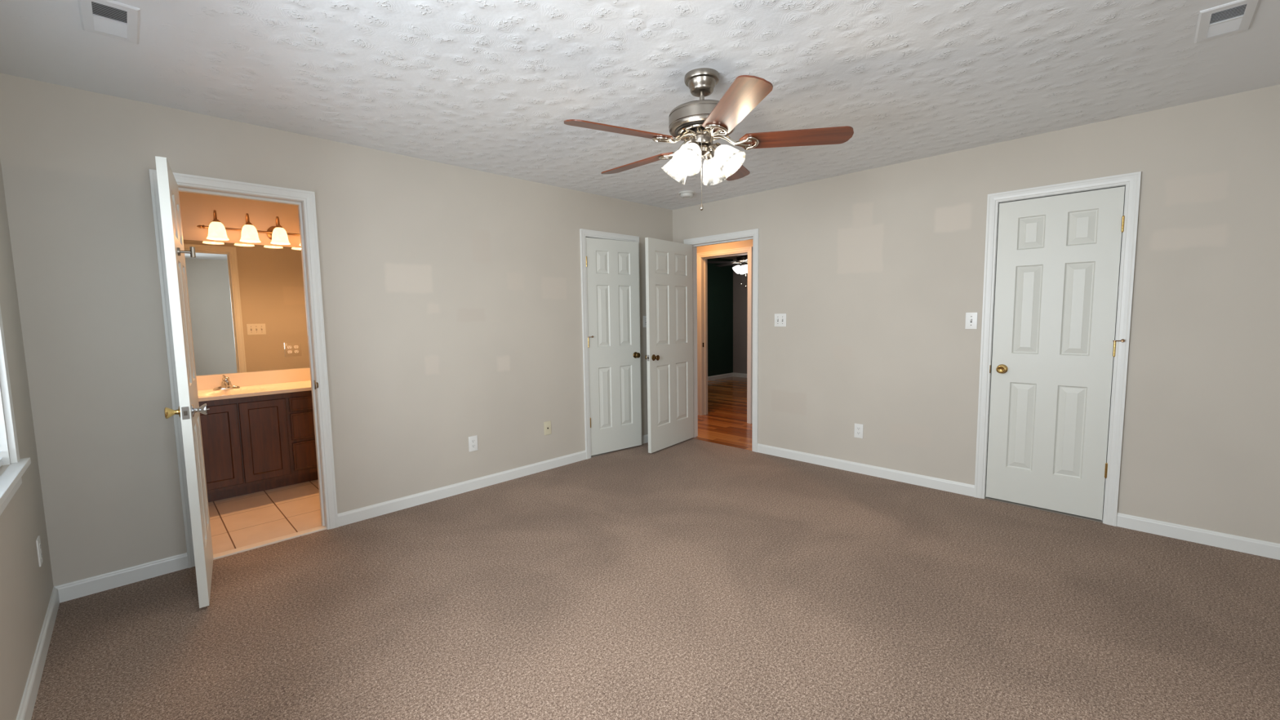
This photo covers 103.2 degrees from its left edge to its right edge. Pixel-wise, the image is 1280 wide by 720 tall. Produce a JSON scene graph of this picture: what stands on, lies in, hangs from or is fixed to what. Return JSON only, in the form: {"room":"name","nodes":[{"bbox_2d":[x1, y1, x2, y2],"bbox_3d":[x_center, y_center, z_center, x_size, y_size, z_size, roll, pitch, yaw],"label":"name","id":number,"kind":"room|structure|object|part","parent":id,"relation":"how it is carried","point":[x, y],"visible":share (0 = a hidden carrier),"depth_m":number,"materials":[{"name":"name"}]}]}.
{"room":"empty bedroom","nodes":[
{"label":"empty bedroom","id":0,"kind":"room"},
{"bbox_2d":[0,159,53,719],"bbox_3d":[-1.050,0.089,0.486,5.115,2.440,0.115,4,7,45],"label":"wall","id":1,"kind":"structure","parent":0,"point":[26,588],"depth_m":2.01,"materials":[{"name":"paint"}]},
{"bbox_2d":[0,306,31,515],"bbox_3d":[-2.041,-0.186,1.475,1.080,1.378,0.155,4,7,45],"label":"window","id":2,"kind":"structure","parent":1,"relation":"in","point":[11,480],"depth_m":1.85,"materials":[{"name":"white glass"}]},
{"bbox_3d":[-2.050,-0.230,1.463,1.030,1.288,0.132,4,7,45],"label":"casing","id":3,"kind":"part","parent":2,"relation":"part of","materials":[{"name":"white wood"}]},
{"bbox_3d":[-2.031,0.455,1.533,1.080,0.090,0.155,4,7,45],"label":"sill","id":4,"kind":"part","parent":2,"relation":"part of","materials":[{"name":"white wood"}]},
{"bbox_2d":[16,586,59,719],"bbox_3d":[-1.022,1.255,0.672,4.986,0.083,0.014,4,7,45],"label":"baseboard","id":5,"kind":"structure","parent":1,"relation":"attached to","point":[25,711],"depth_m":1.93,"materials":[{"name":"white wood"}]},
{"bbox_2d":[35,535,43,567],"bbox_3d":[-2.588,0.824,2.186,0.071,0.117,0.007,4,7,45],"label":"wall outlet","id":6,"kind":"object","parent":1,"relation":"attached to","point":[37,540],"visible":1,"depth_m":2.17,"materials":[{"name":"white plastic"}]},
{"bbox_2d":[178,191,310,376],"bbox_3d":[-3.124,-0.235,4.457,0.115,2.440,1.965,4,7,45],"label":"wall","id":7,"kind":"structure","parent":0,"point":[196,209],"depth_m":4.13,"materials":[{"name":"paint"}]},
{"bbox_2d":[183,240,309,376],"bbox_3d":[-3.283,-0.426,4.196,0.006,1.060,1.168,4,7,45],"label":"wall mirror","id":8,"kind":"object","parent":7,"relation":"attached to","point":[246,301],"visible":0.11,"depth_m":4.20,"materials":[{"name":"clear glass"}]},
{"bbox_2d":[284,342,301,356],"bbox_3d":[-3.046,-0.093,4.450,0.007,0.126,0.122,4,7,45],"label":"outlet","id":9,"kind":"object","parent":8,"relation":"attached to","point":[291,348],"visible":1,"depth_m":4.45,"materials":[{"name":"white plastic"}]},
{"bbox_2d":[196,209,300,245],"bbox_3d":[-3.030,-1.087,4.249,0.223,0.232,1.032,4,7,45],"label":"vanity light","id":10,"kind":"object","parent":7,"relation":"attached to","point":[277,234],"visible":0.7,"depth_m":4.06,"materials":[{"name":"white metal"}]},
{"bbox_3d":[-3.311,-1.106,3.955,0.124,0.134,0.052,4,7,45],"label":"lamp arm","id":11,"kind":"part","parent":10,"relation":"part of","materials":[{"name":"brown metal"}]},
{"bbox_3d":[-3.284,-1.006,3.938,0.138,0.134,0.138,4,7,45],"label":"lamp shade","id":12,"kind":"part","parent":10,"relation":"part of","materials":[{"name":"white glass"}]},
{"bbox_3d":[-3.169,-1.121,4.097,0.124,0.134,0.052,4,7,45],"label":"lamp arm","id":13,"kind":"part","parent":10,"relation":"part of","materials":[{"name":"brown metal"}]},
{"bbox_3d":[-3.142,-1.021,4.081,0.138,0.134,0.138,4,7,45],"label":"lamp shade","id":14,"kind":"part","parent":10,"relation":"part of","materials":[{"name":"white glass"}]},
{"bbox_3d":[-3.088,-1.074,4.308,0.060,0.128,0.128,4,7,45],"label":"plate","id":15,"kind":"part","parent":10,"relation":"part of","materials":[{"name":"brown metal"}]},
{"bbox_3d":[-3.026,-1.136,4.240,0.124,0.134,0.052,4,7,45],"label":"lamp arm","id":16,"kind":"part","parent":10,"relation":"part of","materials":[{"name":"brown metal"}]},
{"bbox_3d":[-2.999,-1.036,4.223,0.138,0.134,0.138,4,7,45],"label":"lamp shade","id":17,"kind":"part","parent":10,"relation":"part of","materials":[{"name":"white glass"}]},
{"bbox_2d":[195,368,311,390],"bbox_3d":[-3.268,0.159,4.244,0.020,0.111,1.168,4,7,45],"label":"backsplash","id":18,"kind":"structure","parent":7,"relation":"attached to","point":[246,379],"depth_m":4.27,"materials":[{"name":"stone"}]},
{"bbox_2d":[0,73,672,586],"bbox_3d":[-1.513,-0.238,4.202,0.800,2.540,4.754,4,7,45],"label":"wall","id":19,"kind":"structure","parent":0,"point":[451,295],"depth_m":3.19,"materials":[{"name":"paint"}]},
{"bbox_2d":[53,552,188,603],"bbox_3d":[-2.632,1.108,2.594,0.014,0.083,0.478,4,7,45],"label":"baseboard","id":20,"kind":"structure","parent":19,"relation":"attached to","point":[103,582],"depth_m":2.58,"materials":[{"name":"white wood"}]},
{"bbox_2d":[155,155,213,608],"bbox_3d":[-2.232,0.118,2.514,0.152,2.024,0.656,-5,7,-38],"label":"door","id":21,"kind":"structure","parent":19,"relation":"in","point":[188,411],"depth_m":2.31,"materials":[{"name":"white wood"}]},
{"bbox_3d":[-2.035,0.237,2.270,0.025,0.057,0.003,-5,7,-38],"label":"latch plate","id":22,"kind":"part","parent":21,"relation":"part of","materials":[{"name":"silver metal"}]},
{"bbox_2d":[148,168,338,568],"bbox_3d":[-2.270,0.051,2.972,0.153,2.108,0.725,4,7,45],"label":"door frame","id":23,"kind":"structure","parent":19,"relation":"attached to","point":[304,200],"depth_m":3.08,"materials":[{"name":"white wood"}]},
{"bbox_3d":[-2.021,0.156,3.165,0.059,0.057,0.009,3,7,40],"label":"strike plate","id":24,"kind":"part","parent":23,"relation":"part of","materials":[{"name":"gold metal"}]},
{"bbox_2d":[213,525,326,559],"bbox_3d":[-2.236,1.097,3.049,0.059,0.011,0.603,4,7,45],"label":"threshold","id":25,"kind":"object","parent":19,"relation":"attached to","point":[289,536],"depth_m":3.04,"materials":[{"name":"stone"}]},
{"bbox_2d":[337,450,586,526],"bbox_3d":[-1.228,0.960,3.999,0.014,0.083,2.057,4,7,45],"label":"baseboard","id":26,"kind":"structure","parent":19,"relation":"attached to","point":[356,515],"depth_m":3.80,"materials":[{"name":"white wood"}]},
{"bbox_2d":[468,435,477,451],"bbox_3d":[-1.289,0.646,3.919,0.007,0.117,0.071,4,7,45],"label":"wall outlet","id":27,"kind":"object","parent":19,"relation":"attached to","point":[473,441],"visible":1,"depth_m":3.92,"materials":[{"name":"white plastic"}]},
{"bbox_2d":[543,420,551,435],"bbox_3d":[-0.801,0.592,4.404,0.012,0.117,0.071,4,7,45],"label":"cable plate","id":28,"kind":"object","parent":19,"relation":"attached to","point":[547,425],"visible":1,"depth_m":4.40,"materials":[{"name":"beige plastic"}]},
{"bbox_2d":[579,228,642,459],"bbox_3d":[-0.298,-0.156,4.933,0.134,2.108,0.738,4,7,45],"label":"door frame","id":29,"kind":"structure","parent":19,"relation":"attached to","point":[584,233],"depth_m":4.67,"materials":[{"name":"white wood"}]},
{"bbox_2d":[586,237,641,455],"bbox_3d":[-0.235,-0.124,4.866,0.630,2.024,0.087,-5,7,-38],"label":"door","id":30,"kind":"structure","parent":19,"relation":"in","point":[612,266],"depth_m":4.87,"materials":[{"name":"white wood"}]},
{"bbox_2d":[643,315,646,327],"bbox_3d":[0.062,-0.394,5.198,0.018,0.117,0.071,4,7,45],"label":"light switch","id":31,"kind":"object","parent":19,"relation":"attached to","point":[644,317],"visible":0.77,"depth_m":5.19,"materials":[{"name":"white plastic"}]},
{"bbox_2d":[642,434,648,444],"bbox_3d":[0.197,0.809,5.427,0.014,0.083,0.513,4,7,45],"label":"baseboard","id":32,"kind":"structure","parent":19,"relation":"attached to","point":[645,437],"depth_m":5.28,"materials":[{"name":"white wood"}]},
{"bbox_2d":[0,0,1279,209],"bbox_3d":[0.524,-1.341,2.051,5.230,0.080,4.754,4,7,45],"label":"ceiling","id":33,"kind":"structure","parent":0,"point":[486,86],"depth_m":2.28,"materials":[{"name":"white paint"}]},
{"bbox_2d":[77,0,140,44],"bbox_3d":[-1.934,-1.241,1.851,0.320,0.008,0.152,4,7,45],"label":"ceiling vent","id":34,"kind":"object","parent":33,"relation":"in","point":[108,18],"visible":1,"depth_m":1.84,"materials":[{"name":"white metal"}]},
{"bbox_2d":[679,191,694,198],"bbox_3d":[0.430,-1.511,4.646,0.148,0.044,0.148,4,7,45],"label":"smoke detector","id":35,"kind":"object","parent":33,"relation":"attached to","point":[684,194],"visible":1,"depth_m":4.60,"materials":[{"name":"white plastic"}]},
{"bbox_2d":[564,67,853,210],"bbox_3d":[0.318,-1.020,2.446,1.300,0.625,1.245,2,6,26],"label":"ceiling fan","id":36,"kind":"object","parent":33,"relation":"hanging from","point":[700,122],"visible":1,"depth_m":2.31,"materials":[{"name":"brown wood"}]},
{"bbox_3d":[-0.083,-0.996,2.200,0.506,0.034,0.135,-4,6,-27],"label":"fan blade","id":37,"kind":"part","parent":36,"relation":"part of","materials":[{"name":"brown wood"}]},
{"bbox_3d":[-0.011,-1.041,2.692,0.506,0.034,0.135,4,7,44],"label":"fan blade","id":38,"kind":"part","parent":36,"relation":"part of","materials":[{"name":"brown wood"}]},
{"bbox_3d":[0.178,-0.929,2.480,0.144,0.144,0.142,2,6,33],"label":"lamp shade","id":39,"kind":"part","parent":36,"relation":"part of","materials":[{"name":"white glass"}]},
{"bbox_3d":[0.220,-0.912,2.289,0.142,0.144,0.144,2,6,33],"label":"lamp shade","id":40,"kind":"part","parent":36,"relation":"part of","materials":[{"name":"white glass"}]},
{"bbox_3d":[0.293,-1.077,2.391,0.256,0.007,0.256,4,7,45],"label":"vent plate","id":41,"kind":"part","parent":36,"relation":"part of","materials":[{"name":"metal"}]},
{"bbox_3d":[0.230,-0.932,2.303,0.052,0.069,0.066,2,6,33],"label":"light bulb","id":42,"kind":"part","parent":36,"relation":"part of","materials":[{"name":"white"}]},
{"bbox_2d":[688,141,700,154],"bbox_3d":[0.259,-0.979,2.346,0.049,0.056,0.091,2,6,33],"label":"socket","id":43,"kind":"object","parent":36,"relation":"attached to","point":[698,143],"depth_m":2.32,"materials":[{"name":"glass"}]},
{"bbox_3d":[0.286,-0.878,2.358,0.003,0.293,0.009,0,5,11],"label":"pull chain","id":44,"kind":"part","parent":36,"relation":"part of","materials":[{"name":"silver metal"}]},
{"bbox_2d":[704,151,714,159],"bbox_3d":[0.329,-0.990,2.453,0.049,0.056,0.091,2,6,33],"label":"socket","id":45,"kind":"object","parent":36,"relation":"attached to","point":[709,156],"depth_m":2.45,"materials":[{"name":"silver metal"}]},
{"bbox_3d":[0.370,-0.936,2.521,0.142,0.144,0.144,2,6,33],"label":"lamp shade","id":46,"kind":"part","parent":36,"relation":"part of","materials":[{"name":"white glass"}]},
{"bbox_2d":[708,142,721,151],"bbox_3d":[0.348,-0.982,2.365,0.091,0.056,0.049,2,6,33],"label":"socket","id":47,"kind":"object","parent":36,"relation":"attached to","point":[716,147],"depth_m":2.34,"materials":[{"name":"silver metal"}]},
{"bbox_3d":[0.482,-1.056,2.775,0.135,0.034,0.506,2,6,26],"label":"fan blade","id":48,"kind":"part","parent":36,"relation":"part of","materials":[{"name":"brown wood"}]},
{"bbox_3d":[0.395,-0.938,2.338,0.066,0.069,0.052,2,6,33],"label":"light bulb","id":49,"kind":"part","parent":36,"relation":"part of","materials":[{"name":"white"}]},
{"bbox_3d":[0.412,-0.919,2.330,0.144,0.144,0.142,2,6,33],"label":"lamp shade","id":50,"kind":"part","parent":36,"relation":"part of","materials":[{"name":"white glass"}]},
{"bbox_3d":[0.365,-0.983,1.979,0.135,0.034,0.506,-2,5,-10],"label":"fan blade","id":51,"kind":"part","parent":36,"relation":"part of","materials":[{"name":"brown wood"}]},
{"bbox_3d":[0.714,-1.020,2.334,0.506,0.034,0.135,0,5,8],"label":"fan blade","id":52,"kind":"part","parent":36,"relation":"part of","materials":[{"name":"brown wood"}]},
{"bbox_2d":[1194,0,1260,43],"bbox_3d":[2.275,-1.317,1.969,0.152,0.008,0.320,4,7,45],"label":"ceiling vent","id":53,"kind":"object","parent":33,"relation":"in","point":[1233,17],"visible":1,"depth_m":1.96,"materials":[{"name":"white metal"}]},
{"bbox_2d":[31,376,1279,719],"bbox_3d":[1.354,0.912,4.819,7.710,0.050,9.494,4,7,45],"label":"floor","id":54,"kind":"structure","parent":0,"point":[691,579],"depth_m":2.28,"materials":[{"name":"carpet"}]},
{"bbox_2d":[198,390,318,502],"bbox_3d":[-3.079,0.636,4.097,0.542,0.768,1.150,4,7,45],"label":"vanity cabinet","id":55,"kind":"object","parent":54,"relation":"on","point":[252,444],"visible":0.52,"depth_m":3.88,"materials":[{"name":"brown wood"}]},
{"bbox_3d":[-3.102,0.638,3.702,0.018,0.610,0.289,4,7,45],"label":"cabinet door","id":56,"kind":"part","parent":55,"relation":"part of","materials":[{"name":"brown wood"}]},
{"bbox_2d":[195,368,311,401],"bbox_3d":[-3.074,0.232,4.057,0.566,0.229,1.168,4,7,45],"label":"countertop","id":57,"kind":"structure","parent":55,"relation":"on","point":[280,381],"depth_m":4.15,"materials":[{"name":"stone"}]},
{"bbox_2d":[213,374,239,390],"bbox_3d":[-3.309,0.180,4.035,0.148,0.112,0.162,-2,5,-12],"label":"sink faucet","id":58,"kind":"object","parent":57,"relation":"on","point":[226,384],"visible":1,"depth_m":4.04,"materials":[{"name":"silver metal"}]},
{"bbox_3d":[-3.271,0.192,4.019,0.132,0.054,0.040,4,7,45],"label":"spout","id":59,"kind":"part","parent":58,"relation":"part of","materials":[{"name":"silver metal"}]},
{"bbox_3d":[-2.890,0.616,3.914,0.018,0.610,0.291,4,7,45],"label":"cabinet door","id":60,"kind":"part","parent":55,"relation":"part of","materials":[{"name":"brown wood"}]},
{"bbox_3d":[-2.666,0.343,4.120,0.018,0.110,0.310,4,7,45],"label":"drawer","id":61,"kind":"part","parent":55,"relation":"part of","materials":[{"name":"brown wood"}]},
{"bbox_3d":[-2.663,0.521,4.136,0.018,0.212,0.310,4,7,45],"label":"drawer","id":62,"kind":"part","parent":55,"relation":"part of","materials":[{"name":"brown wood"}]},
{"bbox_3d":[-2.659,0.763,4.158,0.018,0.226,0.310,4,7,45],"label":"drawer","id":63,"kind":"part","parent":55,"relation":"part of","materials":[{"name":"brown wood"}]},
{"bbox_2d":[706,257,733,376],"bbox_3d":[0.686,-0.741,9.425,0.115,2.440,3.690,4,7,45],"label":"wall","id":64,"kind":"structure","parent":0,"point":[720,279],"depth_m":10.29,"materials":[{"name":"paint"}]},
{"bbox_2d":[707,372,733,381],"bbox_3d":[0.733,0.438,9.468,0.014,0.083,3.508,4,7,45],"label":"baseboard","id":65,"kind":"structure","parent":64,"relation":"attached to","point":[728,375],"depth_m":10.37,"materials":[{"name":"white wood"}]},
{"bbox_2d":[697,239,752,411],"bbox_3d":[1.041,-0.475,6.402,4.895,2.440,0.115,4,7,45],"label":"wall","id":66,"kind":"structure","parent":0,"point":[745,243],"depth_m":6.13,"materials":[{"name":"paint"}]},
{"bbox_2d":[697,246,752,423],"bbox_3d":[1.087,-0.307,6.373,0.814,2.108,0.153,4,7,45],"label":"door frame","id":67,"kind":"structure","parent":66,"relation":"attached to","point":[702,273],"depth_m":6.54,"materials":[{"name":"white wood"}]},
{"bbox_2d":[720,255,737,259],"bbox_3d":[2.012,-1.897,7.978,3.910,0.080,3.690,4,7,45],"label":"ceiling","id":68,"kind":"structure","parent":0,"point":[735,256],"depth_m":10.13,"materials":[{"name":"grey paint"}]},
{"bbox_2d":[706,254,747,288],"bbox_3d":[1.717,-1.533,8.326,1.285,0.698,1.264,4,7,45],"label":"ceiling fan","id":69,"kind":"object","parent":68,"relation":"hanging from","point":[743,260],"visible":0.65,"depth_m":8.23,"materials":[{"name":"white glass"}]},
{"bbox_3d":[1.305,-1.578,8.180,0.490,0.006,0.124,-2,-5,-15],"label":"fan blade","id":70,"kind":"part","parent":69,"relation":"part of","materials":[{"name":"brown wood"}]},
{"bbox_3d":[1.478,-1.621,8.634,0.124,0.006,0.490,8,0,-33],"label":"fan blade","id":71,"kind":"part","parent":69,"relation":"part of","materials":[{"name":"brown wood"}]},
{"bbox_3d":[1.582,-1.479,8.287,0.139,0.140,0.140,-1,5,-5],"label":"lamp shade","id":72,"kind":"part","parent":69,"relation":"part of","materials":[{"name":"white glass"}]},
{"bbox_3d":[1.696,-1.493,8.422,0.140,0.140,0.139,-1,5,-5],"label":"lamp shade","id":73,"kind":"part","parent":69,"relation":"part of","materials":[{"name":"white glass"}]},
{"bbox_3d":[1.718,-1.471,8.174,0.140,0.140,0.139,-1,5,-5],"label":"lamp shade","id":74,"kind":"part","parent":69,"relation":"part of","materials":[{"name":"white glass"}]},
{"bbox_2d":[733,258,747,373],"bbox_3d":[3.292,-0.775,9.352,3.680,2.440,0.115,4,7,45],"label":"wall","id":75,"kind":"structure","parent":0,"point":[740,292],"depth_m":10.49,"materials":[{"name":"paint"}]},
{"bbox_2d":[733,372,746,377],"bbox_3d":[3.269,0.403,9.407,3.666,0.083,0.014,4,7,45],"label":"baseboard","id":76,"kind":"structure","parent":75,"relation":"attached to","point":[735,375],"depth_m":10.57,"materials":[{"name":"white wood"}]},
{"bbox_2d":[672,84,1279,543],"bbox_3d":[2.478,-0.284,4.019,5.115,2.540,0.850,4,7,45],"label":"wall","id":77,"kind":"structure","parent":0,"point":[875,274],"depth_m":3.29,"materials":[{"name":"paint"}]},
{"bbox_2d":[644,237,693,453],"bbox_3d":[0.311,-0.150,5.052,0.141,2.024,0.775,3,7,38],"label":"door","id":78,"kind":"structure","parent":77,"relation":"in","point":[668,357],"depth_m":4.99,"materials":[{"name":"white wood"}]},
{"bbox_2d":[683,228,759,452],"bbox_3d":[0.844,-0.192,5.141,0.892,2.108,0.153,4,7,45],"label":"door frame","id":79,"kind":"structure","parent":77,"relation":"attached to","point":[753,234],"depth_m":4.89,"materials":[{"name":"white wood"}]},
{"bbox_2d":[774,313,786,326],"bbox_3d":[1.270,-0.361,4.602,0.118,0.117,0.018,4,7,45],"label":"light switch","id":80,"kind":"object","parent":77,"relation":"attached to","point":[780,318],"visible":1,"depth_m":4.60,"materials":[{"name":"white plastic"}]},
{"bbox_2d":[853,423,863,438],"bbox_3d":[1.802,0.584,4.178,0.071,0.117,0.007,4,7,45],"label":"wall outlet","id":81,"kind":"object","parent":77,"relation":"attached to","point":[859,428],"visible":1,"depth_m":4.17,"materials":[{"name":"white plastic"}]},
{"bbox_2d":[757,443,974,497],"bbox_3d":[1.761,0.890,4.247,1.778,0.083,0.014,4,7,45],"label":"baseboard","id":82,"kind":"structure","parent":77,"relation":"attached to","point":[962,488],"depth_m":4.11,"materials":[{"name":"white wood"}]},
{"bbox_2d":[964,312,977,328],"bbox_3d":[2.324,-0.275,3.559,0.071,0.117,0.018,4,7,45],"label":"light switch","id":83,"kind":"object","parent":77,"relation":"attached to","point":[971,317],"visible":1,"depth_m":3.56,"materials":[{"name":"white plastic"}]},
{"bbox_2d":[985,186,1124,519],"bbox_3d":[2.655,-0.025,3.258,0.656,2.024,0.083,4,7,45],"label":"door","id":84,"kind":"structure","parent":77,"relation":"in","point":[1058,257],"depth_m":3.26,"materials":[{"name":"white wood"}]},
{"bbox_2d":[973,171,1141,526],"bbox_3d":[2.677,-0.056,3.311,0.740,2.108,0.134,4,7,45],"label":"door frame","id":85,"kind":"structure","parent":77,"relation":"attached to","point":[1131,181],"depth_m":3.10,"materials":[{"name":"white wood"}]},
{"bbox_2d":[1115,512,1279,559],"bbox_3d":[3.421,1.012,2.603,1.422,0.083,0.014,4,7,45],"label":"baseboard","id":86,"kind":"structure","parent":77,"relation":"attached to","point":[1220,540],"depth_m":2.85,"materials":[{"name":"white wood"}]}
]}

